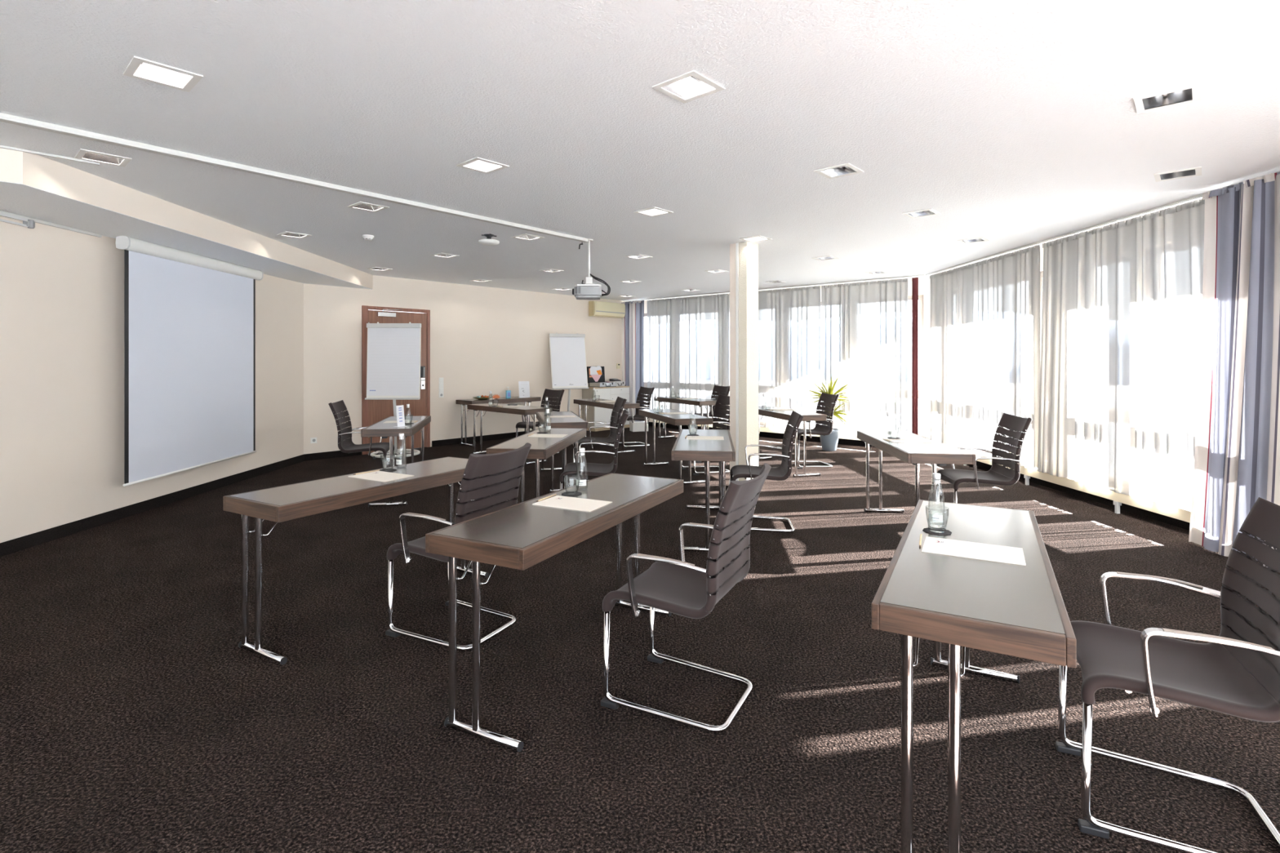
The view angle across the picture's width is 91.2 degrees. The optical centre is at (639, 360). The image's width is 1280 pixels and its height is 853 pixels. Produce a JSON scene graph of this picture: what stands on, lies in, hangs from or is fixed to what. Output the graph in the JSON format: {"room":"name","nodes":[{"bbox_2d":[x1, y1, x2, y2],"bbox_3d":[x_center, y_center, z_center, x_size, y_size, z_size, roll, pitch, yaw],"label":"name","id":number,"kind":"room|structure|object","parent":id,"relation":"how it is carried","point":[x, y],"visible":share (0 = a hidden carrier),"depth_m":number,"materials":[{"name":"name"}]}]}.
{"room":"conference room","nodes":[
{"label":"conference room","id":0,"kind":"room"},
{"bbox_2d":[0,215,303,542],"bbox_3d":[-4.620,0.015,2.878,0.200,2.960,12.163,0,0,-1],"label":"wall","id":1,"kind":"structure","parent":0,"point":[62,291],"depth_m":5.10,"materials":[{"name":"beige paint"}]},
{"bbox_2d":[0,213,35,228],"bbox_3d":[-4.516,-1.010,4.165,0.048,0.060,1.030,0,0,-1],"label":"wall bracket","id":2,"kind":"object","parent":1,"relation":"attached to","point":[30,224],"visible":1,"depth_m":4.57,"materials":[{"name":"grey plastic"}]},
{"bbox_2d":[0,210,102,237],"bbox_3d":[-4.536,-1.050,4.175,0.022,0.022,2.251,0,0,-1],"label":"channel","id":3,"kind":"object","parent":1,"relation":"attached to","point":[42,222],"visible":1,"depth_m":4.88,"materials":[{"name":"grey plastic"}]},
{"bbox_2d":[0,454,304,556],"bbox_3d":[-4.503,1.347,2.740,0.012,0.095,11.843,0,0,-1],"label":"baseboard","id":4,"kind":"structure","parent":1,"relation":"attached to","point":[11,546],"depth_m":5.58,"materials":[{"name":"carpet"}]},
{"bbox_2d":[0,181,370,288],"bbox_3d":[-4.193,-1.063,6.185,0.815,0.002,6.392,0,0,-1],"label":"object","id":5,"kind":"structure","parent":1,"relation":"attached to","point":[20,199],"depth_m":5.07,"materials":[{"name":"white paint"}]},
{"bbox_2d":[115,235,263,486],"bbox_3d":[-4.466,0.009,6.380,0.112,2.143,2.078,0,0,-3],"label":"projection screen","id":6,"kind":"object","parent":1,"relation":"hanging from","point":[189,318],"visible":1,"depth_m":6.12,"materials":[{"name":"fabric"}]},
{"bbox_2d":[303,275,628,453],"bbox_3d":[-2.447,0.015,11.263,0.200,2.960,6.950,0,0,42],"label":"wall","id":7,"kind":"structure","parent":0,"point":[484,340],"depth_m":10.45,"materials":[{"name":"beige paint"}]},
{"bbox_2d":[0,147,373,288],"bbox_3d":[-4.193,-1.169,6.185,0.815,0.209,6.392,0,0,-1],"label":"ceiling bulkhead","id":8,"kind":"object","parent":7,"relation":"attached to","point":[32,170],"depth_m":4.82,"materials":[{"name":"beige paint"}]},
{"bbox_2d":[361,305,430,454],"bbox_3d":[-3.758,0.293,9.681,0.170,2.204,1.094,0,0,42],"label":"door","id":9,"kind":"structure","parent":7,"relation":"in","point":[373,411],"depth_m":9.68,"materials":[{"name":"brown wood"}]},
{"bbox_2d":[303,430,533,461],"bbox_3d":[-2.429,1.347,11.125,0.012,0.095,6.630,0,0,42],"label":"baseboard","id":10,"kind":"structure","parent":7,"relation":"attached to","point":[313,456],"depth_m":10.24,"materials":[{"name":"carpet"}]},
{"bbox_2d":[439,377,443,397],"bbox_3d":[-3.241,0.445,10.222,0.014,0.324,0.084,0,0,42],"label":"switch panel","id":11,"kind":"object","parent":7,"relation":"attached to","point":[441,380],"visible":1,"depth_m":10.21,"materials":[{"name":"white paint"}]},
{"bbox_2d":[588,301,625,318],"bbox_3d":[-0.673,-1.045,12.940,0.194,0.310,0.884,0,0,42],"label":"air conditioner","id":12,"kind":"object","parent":7,"relation":"attached to","point":[596,308],"visible":1,"depth_m":12.79,"materials":[{"name":"beige plastic"}]},
{"bbox_2d":[0,426,1279,852],"bbox_3d":[-0.009,1.455,5.215,9.501,0.120,17.030,0,0,0],"label":"floor","id":13,"kind":"structure","parent":0,"point":[135,718],"depth_m":2.57,"materials":[{"name":"brown carpet"}]},
{"bbox_2d":[222,456,488,664],"bbox_3d":[-1.458,1.025,3.531,0.457,0.740,1.434,0,0,30],"label":"folding table","id":14,"kind":"object","parent":13,"relation":"on","point":[281,504],"visible":0.8,"depth_m":3.06,"materials":[{"name":"silver metal"}]},
{"bbox_2d":[347,471,414,481],"bbox_3d":[-1.458,0.653,3.531,0.304,0.003,0.200,0,0,29],"label":"notepad","id":15,"kind":"object","parent":14,"relation":"on","point":[380,476],"visible":1,"depth_m":3.52,"materials":[{"name":"white"}]},
{"bbox_2d":[328,400,394,467],"bbox_3d":[-3.011,0.917,6.787,0.596,0.955,0.550,0,0,-11],"label":"chair","id":16,"kind":"object","parent":13,"relation":"on","point":[345,444],"visible":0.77,"depth_m":6.76,"materials":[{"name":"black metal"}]},
{"bbox_2d":[364,322,421,458],"bbox_3d":[-3.528,0.424,9.120,0.773,1.942,0.680,0,0,0],"label":"flipchart","id":17,"kind":"object","parent":13,"relation":"on","point":[393,349],"visible":0.91,"depth_m":8.96,"materials":[{"name":"paper"}]},
{"bbox_2d":[364,397,419,399],"bbox_3d":[-3.528,0.549,8.925,0.765,0.026,0.051,0,0,0],"label":"tray","id":18,"kind":"object","parent":17,"relation":"on","point":[366,398],"depth_m":8.90,"materials":[{"name":"grey plastic"}]},
{"bbox_2d":[360,415,431,506],"bbox_3d":[-2.548,1.025,6.648,0.457,0.740,1.434,0,0,-12],"label":"folding table","id":19,"kind":"object","parent":13,"relation":"on","point":[382,429],"visible":0.8,"depth_m":6.03,"materials":[{"name":"laminate"}]},
{"bbox_2d":[395,404,405,426],"bbox_3d":[-2.364,0.550,6.181,0.080,0.209,0.100,0,0,22],"label":"table sign","id":20,"kind":"object","parent":19,"relation":"on","point":[399,409],"visible":1,"depth_m":6.18,"materials":[{"name":"white paper"}]},
{"bbox_2d":[385,442,531,651],"bbox_3d":[-0.925,0.917,3.254,0.596,0.955,0.550,0,0,26],"label":"chair","id":21,"kind":"object","parent":13,"relation":"on","point":[471,491],"visible":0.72,"depth_m":3.11,"materials":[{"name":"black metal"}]},
{"bbox_2d":[455,396,541,446],"bbox_3d":[-2.405,1.025,10.760,0.457,0.740,1.434,0,0,41],"label":"folding table","id":22,"kind":"object","parent":13,"relation":"on","point":[464,402],"visible":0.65,"depth_m":10.35,"materials":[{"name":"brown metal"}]},
{"bbox_2d":[518,386,528,397],"bbox_3d":[-2.047,0.555,10.998,0.155,0.199,0.080,0,0,-20],"label":"menu sign","id":23,"kind":"object","parent":22,"relation":"on","point":[523,391],"visible":1,"depth_m":10.99,"materials":[{"name":"white paper"}]},
{"bbox_2d":[467,403,552,464],"bbox_3d":[-1.879,1.025,8.941,1.434,0.740,0.457,0,0,44],"label":"folding table","id":24,"kind":"object","parent":13,"relation":"on","point":[526,411],"visible":0.87,"depth_m":8.79,"materials":[{"name":"wood"}]},
{"bbox_2d":[486,427,586,502],"bbox_3d":[-0.828,1.025,5.331,0.457,0.740,1.434,0,0,7],"label":"folding table","id":25,"kind":"object","parent":13,"relation":"on","point":[541,448],"visible":0.66,"depth_m":4.97,"materials":[{"name":"laminate"}]},
{"bbox_2d":[528,434,568,437],"bbox_3d":[-0.796,0.653,5.428,0.304,0.003,0.200,0,0,7],"label":"notepad","id":26,"kind":"object","parent":25,"relation":"on","point":[532,435],"visible":1,"depth_m":5.43,"materials":[{"name":"white"}]},
{"bbox_2d":[515,388,564,453],"bbox_3d":[-1.485,0.917,9.365,0.596,0.955,0.550,0,0,-45],"label":"chair","id":27,"kind":"object","parent":13,"relation":"on","point":[556,396],"visible":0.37,"depth_m":9.45,"materials":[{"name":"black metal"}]},
{"bbox_2d":[425,472,683,751],"bbox_3d":[-0.285,1.025,2.902,0.457,0.740,1.434,0,0,27],"label":"folding table","id":28,"kind":"object","parent":13,"relation":"on","point":[522,535],"visible":0.98,"depth_m":2.39,"materials":[{"name":"laminate"}]},
{"bbox_2d":[561,491,582,496],"bbox_3d":[-0.335,0.653,3.067,0.102,0.002,0.102,0,0,41],"label":"coaster","id":29,"kind":"object","parent":28,"relation":"on","point":[568,493],"visible":0.97,"depth_m":3.06,"materials":[{"name":"grey fabric"}]},
{"bbox_2d":[532,495,612,511],"bbox_3d":[-0.308,0.653,2.863,0.304,0.003,0.200,0,0,27],"label":"notepad","id":30,"kind":"object","parent":28,"relation":"on","point":[557,501],"visible":1,"depth_m":2.85,"materials":[{"name":"white paper"}]},
{"bbox_2d":[576,448,586,488],"bbox_3d":[-0.295,0.550,3.183,0.059,0.208,0.060,0,0,7],"label":"water bottle","id":31,"kind":"object","parent":28,"relation":"on","point":[581,451],"visible":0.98,"depth_m":3.16,"materials":[{"name":"clear glass"}]},
{"bbox_2d":[535,411,588,492],"bbox_3d":[-0.933,1.025,7.284,0.457,0.740,1.434,0,0,-13],"label":"folding table","id":32,"kind":"object","parent":13,"relation":"on","point":[577,422],"visible":0.65,"depth_m":6.69,"materials":[{"name":"silver metal"}]},
{"bbox_2d":[548,333,589,411],"bbox_3d":[-1.351,0.438,11.829,0.708,1.914,0.680,0,0,-25],"label":"flipchart","id":33,"kind":"object","parent":13,"relation":"on","point":[567,351],"visible":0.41,"depth_m":11.80,"materials":[{"name":"paper"}]},
{"bbox_2d":[552,386,589,389],"bbox_3d":[-1.290,0.525,11.698,0.700,0.032,0.052,0,0,-25],"label":"tray","id":34,"kind":"object","parent":33,"relation":"on","point":[553,388],"depth_m":11.69,"materials":[{"name":"grey plastic"}]},
{"bbox_2d":[560,408,630,526],"bbox_3d":[-0.384,0.917,5.440,0.596,0.955,0.550,0,0,-2],"label":"chair","id":35,"kind":"object","parent":13,"relation":"on","point":[571,468],"visible":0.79,"depth_m":5.33,"materials":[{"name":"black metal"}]},
{"bbox_2d":[572,396,626,480],"bbox_3d":[-0.470,0.917,7.357,0.597,0.955,0.550,0,0,-12],"label":"chair","id":36,"kind":"object","parent":13,"relation":"on","point":[620,402],"visible":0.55,"depth_m":7.43,"materials":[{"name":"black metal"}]},
{"bbox_2d":[582,386,630,431],"bbox_3d":[-0.688,0.965,12.760,0.372,0.860,1.030,0,0,42],"label":"base cabinet","id":37,"kind":"object","parent":13,"relation":"on","point":[594,414],"visible":0.69,"depth_m":12.46,"materials":[{"name":"beige"}]},
{"bbox_2d":[588,386,630,388],"bbox_3d":[-0.688,0.547,12.760,0.372,0.025,1.030,0,0,42],"label":"countertop","id":38,"kind":"structure","parent":37,"relation":"on","point":[616,386],"depth_m":12.54,"materials":[{"name":"white wood"}]},
{"bbox_2d":[586,365,616,387],"bbox_3d":[-0.772,0.323,12.641,0.394,0.424,0.480,0,0,42],"label":"case","id":39,"kind":"object","parent":38,"relation":"on","point":[595,375],"visible":0.97,"depth_m":12.65,"materials":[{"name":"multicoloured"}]},
{"bbox_2d":[573,398,639,453],"bbox_3d":[-0.559,1.025,10.010,0.457,0.740,1.434,0,0,-30],"label":"folding table","id":40,"kind":"object","parent":13,"relation":"on","point":[590,402],"visible":0.58,"depth_m":9.64,"materials":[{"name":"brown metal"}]},
{"bbox_2d":[618,386,654,448],"bbox_3d":[-0.111,0.917,10.255,0.597,0.955,0.550,0,0,-27],"label":"chair","id":41,"kind":"object","parent":13,"relation":"on","point":[642,393],"visible":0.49,"depth_m":10.34,"materials":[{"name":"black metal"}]},
{"bbox_2d":[629,421,648,431],"bbox_3d":[-0.020,1.305,12.350,0.330,0.180,0.210,0,0,-20],"label":"box","id":42,"kind":"object","parent":13,"relation":"on","point":[637,426],"visible":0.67,"depth_m":12.25,"materials":[{"name":"white"}]},
{"bbox_2d":[638,408,712,484],"bbox_3d":[0.404,1.025,7.712,0.457,0.740,1.434,0,0,-16],"label":"folding table","id":43,"kind":"object","parent":13,"relation":"on","point":[678,420],"visible":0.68,"depth_m":7.37,"materials":[{"name":"silver metal"}]},
{"bbox_2d":[600,462,771,733],"bbox_3d":[0.209,0.917,2.597,0.597,0.955,0.550,0,0,27],"label":"chair","id":44,"kind":"object","parent":13,"relation":"on","point":[682,588],"visible":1,"depth_m":2.49,"materials":[{"name":"grey fabric"}]},
{"bbox_2d":[653,395,722,438],"bbox_3d":[0.799,1.025,10.699,0.457,0.740,1.434,0,0,-29],"label":"folding table","id":45,"kind":"object","parent":13,"relation":"on","point":[696,402],"visible":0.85,"depth_m":10.46,"materials":[{"name":"wood"}]},
{"bbox_2d":[671,429,735,551],"bbox_3d":[0.535,1.025,5.220,0.457,0.740,1.434,0,0,6],"label":"folding table","id":46,"kind":"object","parent":13,"relation":"on","point":[698,451],"visible":0.79,"depth_m":4.56,"materials":[{"name":"silver metal"}]},
{"bbox_2d":[687,435,724,439],"bbox_3d":[0.552,0.653,5.279,0.304,0.003,0.200,0,0,6],"label":"notepad","id":47,"kind":"object","parent":46,"relation":"on","point":[715,437],"visible":1,"depth_m":5.25,"materials":[{"name":"white"}]},
{"bbox_2d":[681,394,729,475],"bbox_3d":[0.863,0.917,7.885,0.596,0.955,0.550,0,0,-18],"label":"chair","id":48,"kind":"object","parent":13,"relation":"on","point":[724,400],"visible":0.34,"depth_m":7.98,"materials":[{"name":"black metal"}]},
{"bbox_2d":[693,385,729,429],"bbox_3d":[1.217,0.917,10.834,0.597,0.955,0.550,0,0,-29],"label":"chair","id":49,"kind":"object","parent":13,"relation":"on","point":[723,390],"visible":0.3,"depth_m":10.98,"materials":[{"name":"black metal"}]},
{"bbox_2d":[728,241,758,484],"bbox_3d":[1.139,0.060,6.875,0.246,2.669,0.211,0,0,40],"label":"column","id":50,"kind":"structure","parent":13,"relation":"on","point":[744,256],"depth_m":6.80,"materials":[{"name":"beige paint"}]},
{"bbox_2d":[644,417,866,447],"bbox_3d":[2.094,1.294,11.448,5.602,0.203,0.157,0,0,42],"label":"ledge","id":51,"kind":"object","parent":13,"relation":"on","point":[853,437],"visible":0.18,"depth_m":11.03,"materials":[{"name":"beige metal"}]},
{"bbox_2d":[729,410,803,532],"bbox_3d":[1.059,0.917,5.278,0.597,0.955,0.550,0,0,7],"label":"chair","id":52,"kind":"object","parent":13,"relation":"on","point":[781,473],"visible":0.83,"depth_m":5.27,"materials":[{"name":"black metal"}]},
{"bbox_2d":[758,406,826,476],"bbox_3d":[1.851,1.025,8.171,0.457,0.740,1.434,0,0,-14],"label":"folding table","id":53,"kind":"object","parent":13,"relation":"on","point":[808,417],"visible":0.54,"depth_m":7.55,"materials":[{"name":"laminate"}]},
{"bbox_2d":[784,392,839,469],"bbox_3d":[2.276,0.917,8.303,0.596,0.955,0.550,0,0,-10],"label":"chair","id":54,"kind":"object","parent":13,"relation":"on","point":[824,428],"visible":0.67,"depth_m":8.27,"materials":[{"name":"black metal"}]},
{"bbox_2d":[807,373,852,451],"bbox_3d":[2.931,0.789,9.720,0.746,1.210,0.706,0,0,0],"label":"potted plant","id":55,"kind":"object","parent":13,"relation":"on","point":[828,442],"visible":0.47,"depth_m":9.63,"materials":[{"name":"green plant"}]},
{"bbox_2d":[857,431,975,512],"bbox_3d":[2.177,1.025,5.094,0.457,0.740,1.434,0,0,5],"label":"folding table","id":56,"kind":"object","parent":13,"relation":"on","point":[935,453],"visible":0.77,"depth_m":4.69,"materials":[{"name":"silver metal"}]},
{"bbox_2d":[886,439,933,443],"bbox_3d":[2.175,0.653,5.074,0.304,0.003,0.200,0,0,5],"label":"notepad","id":57,"kind":"object","parent":56,"relation":"on","point":[890,440],"visible":0.99,"depth_m":5.04,"materials":[{"name":"white"}]},
{"bbox_2d":[871,499,1076,852],"bbox_3d":[1.169,1.025,2.210,0.457,0.740,1.434,0,0,29],"label":"folding table","id":58,"kind":"object","parent":13,"relation":"on","point":[1013,610],"visible":0.87,"depth_m":1.70,"materials":[{"name":"laminate"}]},
{"bbox_2d":[928,472,944,528],"bbox_3d":[1.169,0.550,2.470,0.059,0.208,0.060,0,0,34],"label":"water bottle","id":59,"kind":"object","parent":58,"relation":"on","point":[935,477],"visible":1,"depth_m":2.46,"materials":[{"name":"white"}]},
{"bbox_2d":[922,527,951,535],"bbox_3d":[1.135,0.653,2.394,0.102,0.002,0.102,0,0,-42],"label":"coaster","id":60,"kind":"object","parent":58,"relation":"on","point":[943,531],"visible":1,"depth_m":2.39,"materials":[{"name":"grey metal"}]},
{"bbox_2d":[921,536,1026,565],"bbox_3d":[1.145,0.653,2.157,0.304,0.003,0.200,0,0,29],"label":"notepad","id":61,"kind":"object","parent":58,"relation":"on","point":[1006,554],"visible":1,"depth_m":2.14,"materials":[{"name":"white"}]},
{"bbox_2d":[936,413,1032,503],"bbox_3d":[2.779,0.917,5.082,0.597,0.955,0.550,0,0,8],"label":"chair","id":62,"kind":"object","parent":13,"relation":"on","point":[998,474],"visible":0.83,"depth_m":5.06,"materials":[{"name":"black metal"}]},
{"bbox_2d":[963,451,1191,522],"bbox_3d":[4.418,1.294,5.061,0.157,0.203,7.802,0,0,-1],"label":"ledge","id":63,"kind":"object","parent":13,"relation":"on","point":[1180,513],"visible":0.49,"depth_m":5.78,"materials":[{"name":"beige metal"}]},
{"bbox_2d":[1055,497,1279,852],"bbox_3d":[1.668,0.917,1.926,0.596,0.955,0.550,0,0,26],"label":"chair","id":64,"kind":"object","parent":13,"relation":"on","point":[1230,674],"visible":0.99,"depth_m":1.91,"materials":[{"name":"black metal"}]},
{"bbox_2d":[0,0,1279,301],"bbox_3d":[-0.009,-1.275,5.215,9.301,0.001,16.830,0,0,0],"label":"ceiling","id":65,"kind":"structure","parent":0,"point":[1017,122],"depth_m":3.29,"materials":[{"name":"white paint"}]},
{"bbox_2d":[0,145,99,164],"bbox_3d":[-3.970,-1.267,3.517,0.023,0.014,1.426,0,0,42],"label":"channel","id":66,"kind":"object","parent":65,"relation":"attached to","point":[1,146],"visible":1,"depth_m":3.87,"materials":[{"name":"grey plastic"}]},
{"bbox_2d":[75,148,132,167],"bbox_3d":[-3.379,-1.315,3.945,0.244,0.091,0.244,0,0,42],"label":"ceiling light","id":67,"kind":"object","parent":65,"relation":"attached to","point":[84,154],"visible":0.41,"depth_m":3.98,"materials":[{"name":"white paint"}]},
{"bbox_2d":[123,56,203,92],"bbox_3d":[-2.128,-1.315,2.796,0.244,0.091,0.244,0,0,42],"label":"ceiling light","id":68,"kind":"object","parent":65,"relation":"attached to","point":[141,68],"visible":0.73,"depth_m":2.83,"materials":[{"name":"white paint"}]},
{"bbox_2d":[0,112,587,242],"bbox_3d":[-2.497,-1.258,4.228,0.060,0.033,6.098,0,0,39],"label":"rail","id":69,"kind":"object","parent":65,"relation":"attached to","point":[4,117],"visible":1,"depth_m":4.09,"materials":[{"name":"grey plastic"}]},
{"bbox_2d":[276,231,311,238],"bbox_3d":[-3.512,-1.315,6.365,0.244,0.091,0.244,0,0,42],"label":"ceiling light","id":70,"kind":"object","parent":65,"relation":"attached to","point":[286,233],"visible":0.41,"depth_m":6.41,"materials":[{"name":"white paint"}]},
{"bbox_2d":[346,201,389,212],"bbox_3d":[-2.257,-1.315,5.203,0.244,0.091,0.244,0,0,42],"label":"ceiling light","id":71,"kind":"object","parent":65,"relation":"attached to","point":[360,205],"visible":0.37,"depth_m":5.25,"materials":[{"name":"white paint"}]},
{"bbox_2d":[430,253,458,257],"bbox_3d":[-2.366,-1.315,7.601,0.244,0.091,0.244,0,0,42],"label":"ceiling light","id":72,"kind":"object","parent":65,"relation":"attached to","point":[440,255],"visible":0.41,"depth_m":7.65,"materials":[{"name":"white paint"}]},
{"bbox_2d":[455,156,509,173],"bbox_3d":[-1.030,-1.315,4.099,0.244,0.091,0.244,0,0,42],"label":"ceiling light","id":73,"kind":"object","parent":65,"relation":"attached to","point":[477,164],"visible":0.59,"depth_m":4.15,"materials":[{"name":"white paint"}]},
{"bbox_2d":[478,234,499,245],"bbox_3d":[-1.537,-1.224,6.380,0.208,0.102,0.208,0,0,0],"label":"ceiling sensor","id":74,"kind":"object","parent":65,"relation":"attached to","point":[488,242],"visible":1,"depth_m":6.33,"materials":[{"name":"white plastic"}]},
{"bbox_2d":[511,233,544,240],"bbox_3d":[-1.161,-1.315,6.477,0.244,0.091,0.244,0,0,42],"label":"ceiling light","id":75,"kind":"object","parent":65,"relation":"attached to","point":[525,237],"visible":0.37,"depth_m":6.53,"materials":[{"name":"white paint"}]},
{"bbox_2d":[572,239,610,299],"bbox_3d":[-0.512,-0.962,6.620,0.404,0.624,0.274,0,0,-4],"label":"projector","id":76,"kind":"object","parent":65,"relation":"hanging from","point":[588,291],"visible":1,"depth_m":6.50,"materials":[{"name":"white paint"}]},
{"bbox_2d":[624,253,652,259],"bbox_3d":[-0.017,-1.315,7.700,0.244,0.091,0.244,0,0,42],"label":"ceiling light","id":77,"kind":"object","parent":65,"relation":"attached to","point":[634,256],"visible":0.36,"depth_m":7.75,"materials":[{"name":"white paint"}]},
{"bbox_2d":[633,206,673,217],"bbox_3d":[0.114,-1.315,5.375,0.244,0.091,0.244,0,0,42],"label":"ceiling light","id":78,"kind":"object","parent":65,"relation":"attached to","point":[652,211],"visible":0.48,"depth_m":5.43,"materials":[{"name":"white paint"}]},
{"bbox_2d":[651,70,724,103],"bbox_3d":[0.227,-1.315,2.924,0.244,0.091,0.244,0,0,42],"label":"ceiling light","id":79,"kind":"object","parent":65,"relation":"attached to","point":[691,86],"visible":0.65,"depth_m":2.97,"materials":[{"name":"white paint"}]},
{"bbox_2d":[739,235,771,242],"bbox_3d":[1.213,-1.315,6.570,0.244,0.091,0.244,0,0,42],"label":"ceiling light","id":80,"kind":"object","parent":65,"relation":"attached to","point":[756,238],"visible":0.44,"depth_m":6.63,"materials":[{"name":"white paint"}]},
{"bbox_2d":[622,274,925,302],"bbox_3d":[1.944,-1.265,11.380,6.170,0.018,0.050,0,0,42],"label":"rail","id":81,"kind":"object","parent":65,"relation":"attached to","point":[922,274],"visible":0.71,"depth_m":10.63,"materials":[{"name":"grey plastic"}]},
{"bbox_2d":[621,300,644,422],"bbox_3d":[-0.153,0.063,13.166,0.090,2.624,0.683,0,0,-42],"label":"drape","id":82,"kind":"object","parent":81,"relation":"hanging from","point":[633,322],"visible":0.75,"depth_m":13.14,"materials":[{"name":"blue fabric"}]},
{"bbox_2d":[647,293,728,423],"bbox_3d":[0.892,-0.029,12.326,2.010,2.439,0.081,0,0,42],"label":"sheer curtain","id":83,"kind":"object","parent":81,"relation":"hanging from","point":[687,337],"visible":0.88,"depth_m":12.30,"materials":[{"name":"white fabric"}]},
{"bbox_2d":[728,285,820,429],"bbox_3d":[2.321,-0.029,11.036,1.840,2.439,0.090,0,0,42],"label":"sheer curtain","id":84,"kind":"object","parent":81,"relation":"hanging from","point":[789,318],"visible":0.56,"depth_m":10.83,"materials":[{"name":"white fabric"}]},
{"bbox_2d":[821,278,907,434],"bbox_3d":[3.533,-0.029,9.942,1.406,2.439,0.073,0,0,42],"label":"sheer curtain","id":85,"kind":"object","parent":81,"relation":"hanging from","point":[864,324],"visible":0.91,"depth_m":9.89,"materials":[{"name":"white fabric"}]},
{"bbox_2d":[911,277,918,435],"bbox_3d":[4.129,-0.028,9.408,0.093,2.426,0.012,0,0,41],"label":"drape","id":86,"kind":"object","parent":81,"relation":"hanging from","point":[914,280],"visible":0.98,"depth_m":9.41,"materials":[{"name":"red fabric"}]},
{"bbox_2d":[813,163,863,178],"bbox_3d":[1.338,-1.315,4.217,0.244,0.091,0.244,0,0,42],"label":"ceiling light","id":87,"kind":"object","parent":65,"relation":"attached to","point":[846,169],"visible":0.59,"depth_m":4.27,"materials":[{"name":"white paint"}]},
{"bbox_2d":[902,208,940,218],"bbox_3d":[2.442,-1.315,5.435,0.244,0.091,0.244,0,0,42],"label":"ceiling light","id":88,"kind":"object","parent":65,"relation":"attached to","point":[927,212],"visible":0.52,"depth_m":5.48,"materials":[{"name":"white paint"}]},
{"bbox_2d":[957,236,988,244],"bbox_3d":[3.538,-1.315,6.653,0.244,0.091,0.244,0,0,42],"label":"ceiling light","id":89,"kind":"object","parent":65,"relation":"attached to","point":[976,239],"visible":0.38,"depth_m":6.70,"materials":[{"name":"white paint"}]},
{"bbox_2d":[924,170,1279,275],"bbox_3d":[4.344,-1.265,3.090,0.056,0.018,12.382,0,0,-1],"label":"rail","id":90,"kind":"object","parent":65,"relation":"attached to","point":[1198,196],"visible":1,"depth_m":5.96,"materials":[{"name":"grey plastic"}]},
{"bbox_2d":[929,244,1040,470],"bbox_3d":[4.269,-0.029,7.952,0.086,2.439,2.474,0,0,0],"label":"sheer curtain","id":91,"kind":"object","parent":90,"relation":"hanging from","point":[985,317],"visible":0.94,"depth_m":7.76,"materials":[{"name":"white fabric"}]},
{"bbox_2d":[1037,198,1204,511],"bbox_3d":[4.315,-0.029,5.660,0.086,2.439,2.150,0,0,-1],"label":"sheer curtain","id":92,"kind":"object","parent":90,"relation":"hanging from","point":[1122,300],"visible":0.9,"depth_m":5.54,"materials":[{"name":"white fabric"}]},
{"bbox_2d":[1133,83,1200,113],"bbox_3d":[2.569,-1.315,3.052,0.244,0.091,0.244,0,0,42],"label":"ceiling light","id":93,"kind":"object","parent":65,"relation":"attached to","point":[1192,93],"visible":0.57,"depth_m":3.09,"materials":[{"name":"white paint"}]},
{"bbox_2d":[1153,166,1201,182],"bbox_3d":[3.683,-1.315,4.291,0.244,0.091,0.244,0,0,42],"label":"ceiling light","id":94,"kind":"object","parent":65,"relation":"attached to","point":[1194,171],"visible":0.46,"depth_m":4.33,"materials":[{"name":"white paint"}]},
{"bbox_2d":[1188,171,1279,568],"bbox_3d":[4.211,0.067,4.059,0.144,2.632,1.427,0,0,-3],"label":"drape","id":95,"kind":"object","parent":65,"relation":"hanging from","point":[1237,458],"visible":0.95,"depth_m":4.37,"materials":[{"name":"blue fabric"}]},
{"bbox_2d":[644,275,930,439],"bbox_3d":[2.201,0.015,11.619,6.332,2.960,0.200,0,0,42],"label":"wall","id":96,"kind":"structure","parent":0,"point":[923,282],"depth_m":9.54,"materials":[{"name":"beige paint"}]},
{"bbox_2d":[648,422,875,447],"bbox_3d":[2.130,1.335,11.540,6.192,0.120,0.012,0,0,42],"label":"baseboard","id":97,"kind":"structure","parent":96,"relation":"attached to","point":[847,442],"depth_m":11.19,"materials":[{"name":"carpet"}]},
{"bbox_2d":[907,294,923,436],"bbox_3d":[3.958,0.085,10.014,1.148,2.176,0.095,0,0,42],"label":"window","id":98,"kind":"structure","parent":96,"relation":"in","point":[921,296],"depth_m":9.63,"materials":[{"name":"grey paint"}]},
{"bbox_2d":[1040,245,1044,271],"bbox_3d":[4.646,0.015,3.131,0.200,2.960,12.761,0,0,-1],"label":"wall","id":99,"kind":"structure","parent":0,"point":[1041,247],"depth_m":7.01,"materials":[{"name":"beige paint"}]},
{"bbox_2d":[1040,271,1043,345],"bbox_3d":[4.570,0.085,6.962,0.098,2.176,0.317,0,0,0],"label":"window","id":100,"kind":"structure","parent":99,"relation":"in","point":[1041,272],"depth_m":7.07,"materials":[{"name":"grey paint"}]},
{"bbox_2d":[976,461,1190,530],"bbox_3d":[4.539,1.335,3.130,0.012,0.120,12.621,0,0,-1],"label":"baseboard","id":101,"kind":"structure","parent":99,"relation":"attached to","point":[1174,522],"depth_m":6.04,"materials":[{"name":"carpet"}]},
{"label":"outside","id":102,"kind":"structure","parent":0,"visible":0},
{"bbox_2d":[644,380,919,432],"bbox_3d":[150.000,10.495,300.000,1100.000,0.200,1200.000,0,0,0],"label":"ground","id":103,"kind":"structure","parent":102,"point":[909,384],"depth_m":130.43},
{"bbox_2d":[644,311,919,382],"bbox_3d":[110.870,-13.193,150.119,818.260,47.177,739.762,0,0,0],"label":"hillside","id":104,"kind":"structure","parent":103,"relation":"on","point":[909,313],"depth_m":331.27,"materials":[{"name":"white"}]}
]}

